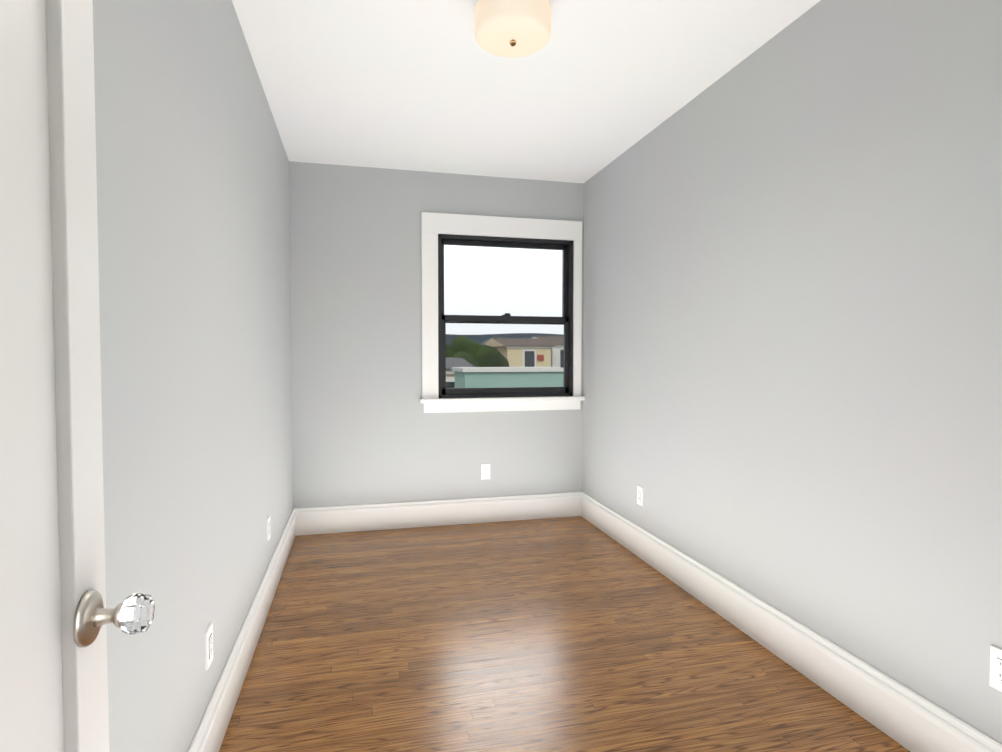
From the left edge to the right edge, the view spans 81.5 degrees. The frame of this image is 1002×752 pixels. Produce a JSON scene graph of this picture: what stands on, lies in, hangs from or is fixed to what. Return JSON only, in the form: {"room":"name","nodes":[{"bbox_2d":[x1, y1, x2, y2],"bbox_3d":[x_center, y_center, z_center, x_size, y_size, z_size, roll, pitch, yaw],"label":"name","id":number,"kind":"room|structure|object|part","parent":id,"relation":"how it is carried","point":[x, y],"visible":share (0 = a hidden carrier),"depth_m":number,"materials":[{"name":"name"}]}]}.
{"room":"empty bedroom","nodes":[
{"label":"empty bedroom","id":0,"kind":"room"},
{"bbox_2d":[93,0,292,751],"bbox_3d":[-1.082,-0.118,2.082,0.150,2.740,4.760,0,2,-14],"label":"wall","id":1,"kind":"structure","parent":0,"point":[192,172],"depth_m":1.66,"materials":[{"name":"paint"}]},
{"bbox_2d":[205,623,212,670],"bbox_3d":[-0.942,0.874,1.881,0.011,0.120,0.074,0,2,-14],"label":"electrical outlet","id":2,"kind":"object","parent":1,"relation":"attached to","point":[208,645],"visible":1,"depth_m":1.86,"materials":[{"name":"white plastic"}]},
{"bbox_2d":[188,508,299,751],"bbox_3d":[-0.996,1.150,2.145,0.029,0.200,4.459,0,2,-14],"label":"baseboard","id":3,"kind":"structure","parent":1,"relation":"attached to","point":[210,733],"depth_m":2.32,"materials":[{"name":"white wood"}]},
{"bbox_2d":[267,516,269,541],"bbox_3d":[-1.246,0.818,3.123,0.011,0.120,0.074,0,2,-14],"label":"electrical outlet","id":4,"kind":"object","parent":1,"relation":"attached to","point":[268,528],"visible":1,"depth_m":3.10,"materials":[{"name":"white plastic"}]},
{"bbox_2d":[289,161,583,508],"bbox_3d":[-0.449,-0.200,4.609,2.280,2.740,0.150,0,2,-14],"label":"wall","id":5,"kind":"structure","parent":0,"point":[366,429],"depth_m":4.42,"materials":[{"name":"paint"}]},
{"bbox_2d":[300,492,579,534],"bbox_3d":[-0.428,1.072,4.563,2.220,0.200,0.029,0,2,-14],"label":"baseboard","id":6,"kind":"structure","parent":5,"relation":"attached to","point":[381,516],"depth_m":4.54,"materials":[{"name":"white wood"}]},
{"bbox_2d":[481,464,489,479],"bbox_3d":[-0.122,0.764,4.637,0.074,0.120,0.011,0,2,-14],"label":"electrical outlet","id":7,"kind":"object","parent":5,"relation":"attached to","point":[485,471],"visible":1,"depth_m":4.63,"materials":[{"name":"white plastic"}]},
{"bbox_2d":[421,212,581,412],"bbox_3d":[0.011,-0.489,4.686,1.305,1.537,0.149,0,2,-14],"label":"window","id":8,"kind":"structure","parent":5,"relation":"in","point":[436,228],"depth_m":4.63,"materials":[{"name":"black"}]},
{"bbox_3d":[0.031,-0.753,4.721,1.021,0.607,0.006,0,2,-14],"label":"sash glass","id":9,"kind":"part","parent":8,"relation":"part of","materials":[{"name":"clear glass"}]},
{"bbox_3d":[0.031,-0.751,4.721,1.057,0.653,0.036,0,2,-14],"label":"window sash","id":10,"kind":"part","parent":8,"relation":"part of","materials":[{"name":"black metal"}]},
{"bbox_3d":[0.043,-0.170,4.694,1.057,0.626,0.036,0,2,-14],"label":"window sash","id":11,"kind":"part","parent":8,"relation":"part of","materials":[{"name":"black metal"}]},
{"bbox_3d":[0.043,-0.172,4.694,1.016,0.571,0.006,0,2,-14],"label":"sash glass","id":12,"kind":"part","parent":8,"relation":"part of","materials":[{"name":"clear glass"}]},
{"bbox_3d":[0.037,-0.467,4.708,1.115,1.277,0.121,0,2,-14],"label":"frame","id":13,"kind":"part","parent":8,"relation":"part of","materials":[{"name":"black"}]},
{"bbox_2d":[420,396,584,402],"bbox_3d":[0.025,0.188,4.643,1.341,0.032,0.092,0,2,-14],"label":"sill","id":14,"kind":"structure","parent":5,"relation":"attached to","point":[506,399],"depth_m":4.60,"materials":[{"name":"white wood"}]},
{"bbox_2d":[232,0,820,182],"bbox_3d":[0.098,-1.557,2.324,2.580,0.120,4.760,0,2,-14],"label":"ceiling","id":15,"kind":"structure","parent":0,"point":[588,90],"depth_m":2.96,"materials":[{"name":"paint"}]},
{"bbox_2d":[475,0,550,56],"bbox_3d":[0.047,-1.397,2.286,0.300,0.198,0.300,0,2,-14],"label":"lamp","id":16,"kind":"object","parent":15,"relation":"attached to","point":[512,28],"visible":1,"depth_m":2.21,"materials":[{"name":"beige glass"}]},
{"bbox_2d":[219,516,909,751],"bbox_3d":[0.274,1.325,1.699,2.580,0.120,6.240,0,2,-14],"label":"floor","id":17,"kind":"structure","parent":0,"point":[573,634],"depth_m":2.53,"materials":[{"name":"brown wood"}]},
{"bbox_2d":[582,0,1001,743],"bbox_3d":[1.279,-0.137,2.659,0.150,2.740,4.760,0,2,-14],"label":"wall","id":18,"kind":"structure","parent":0,"point":[792,318],"depth_m":2.28,"materials":[{"name":"paint"}]},
{"bbox_2d":[637,486,642,505],"bbox_3d":[0.915,0.790,3.836,0.011,0.120,0.074,0,2,-14],"label":"electrical outlet","id":19,"kind":"object","parent":18,"relation":"attached to","point":[639,495],"visible":1,"depth_m":3.83,"materials":[{"name":"white plastic"}]},
{"bbox_2d":[580,492,1001,751],"bbox_3d":[1.192,1.133,2.679,0.029,0.200,4.460,0,2,-14],"label":"baseboard","id":20,"kind":"structure","parent":18,"relation":"attached to","point":[910,720],"depth_m":2.37,"materials":[{"name":"white wood"}]},
{"bbox_2d":[989,645,1001,691],"bbox_3d":[1.445,0.851,1.671,0.011,0.120,0.074,0,2,-14],"label":"electrical outlet","id":21,"kind":"object","parent":18,"relation":"attached to","point":[995,667],"visible":1,"depth_m":1.69,"materials":[{"name":"white plastic"}]},
{"bbox_3d":[0.642,-0.056,0.147,2.280,2.740,0.120,0,2,-14],"label":"wall","id":22,"kind":"structure","parent":0,"visible":0},
{"bbox_2d":[0,0,108,751],"bbox_3d":[-0.453,0.282,0.382,0.040,2.030,0.810,0,2,-14],"label":"door leaf","id":23,"kind":"structure","parent":22,"relation":"in","point":[53,687],"depth_m":0.67,"materials":[{"name":"white wood"}]},
{"bbox_2d":[74,589,154,647],"bbox_3d":[-0.479,0.301,0.731,0.073,0.067,0.067,0,2,-14],"label":"door knob","id":24,"kind":"object","parent":23,"relation":"attached to","point":[86,632],"depth_m":0.72,"materials":[{"name":"silver metal"}]},
{"bbox_3d":[-0.490,0.301,0.729,0.032,0.030,0.030,0,2,-14],"label":"door knob neck","id":25,"kind":"part","parent":24,"relation":"part of","materials":[{"name":"silver metal"}]},
{"bbox_3d":[-0.460,0.300,0.736,0.033,0.053,0.053,0,2,-14],"label":"crystal door knob","id":26,"kind":"part","parent":24,"relation":"part of","materials":[{"name":"clear glass"}]},
{"label":"outside","id":27,"kind":"structure","parent":0,"visible":0},
{"bbox_2d":[446,333,563,345],"bbox_3d":[32.151,-27.148,542.426,560.000,33.706,140.000,0,2,-14],"label":"hill","id":28,"kind":"structure","parent":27,"point":[477,338],"depth_m":527.15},
{"bbox_3d":[3.789,-4.351,364.229,340.000,0.300,694.000,0,2,-14],"label":"ground","id":29,"kind":"structure","parent":27,"visible":0},
{"bbox_2d":[446,358,474,387],"bbox_3d":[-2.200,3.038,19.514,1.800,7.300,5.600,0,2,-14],"label":"building","id":30,"kind":"structure","parent":29,"relation":"on","point":[449,366],"depth_m":17.31,"materials":[{"name":"grey"}]},
{"bbox_2d":[446,344,479,366],"bbox_3d":[-3.760,2.072,29.897,5.434,8.557,4.310,0,2,-14],"label":"tree","id":31,"kind":"object","parent":29,"relation":"on","point":[452,354],"depth_m":29.23,"materials":[{"name":"green plant"}]},
{"bbox_2d":[450,335,509,366],"bbox_3d":[-1.749,2.005,32.370,4.188,8.531,4.257,0,2,-14],"label":"tree","id":32,"kind":"object","parent":29,"relation":"on","point":[475,352],"depth_m":31.40,"materials":[{"name":"green plant"}]},
{"bbox_2d":[452,367,563,387],"bbox_3d":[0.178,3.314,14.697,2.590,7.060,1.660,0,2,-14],"label":"building","id":33,"kind":"structure","parent":29,"relation":"on","point":[526,376],"depth_m":13.87,"materials":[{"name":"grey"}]},
{"bbox_2d":[485,338,553,366],"bbox_3d":[1.176,1.351,47.578,4.000,8.850,8.600,0,2,-14],"label":"building","id":34,"kind":"structure","parent":29,"relation":"on","point":[530,356],"depth_m":43.74,"materials":[{"name":"beige"}]},
{"bbox_2d":[533,336,563,367],"bbox_3d":[5.121,1.128,50.595,4.700,9.100,8.600,0,2,-14],"label":"building","id":35,"kind":"structure","parent":29,"relation":"on","point":[559,349],"depth_m":46.26,"materials":[{"name":"grey"}]}
]}

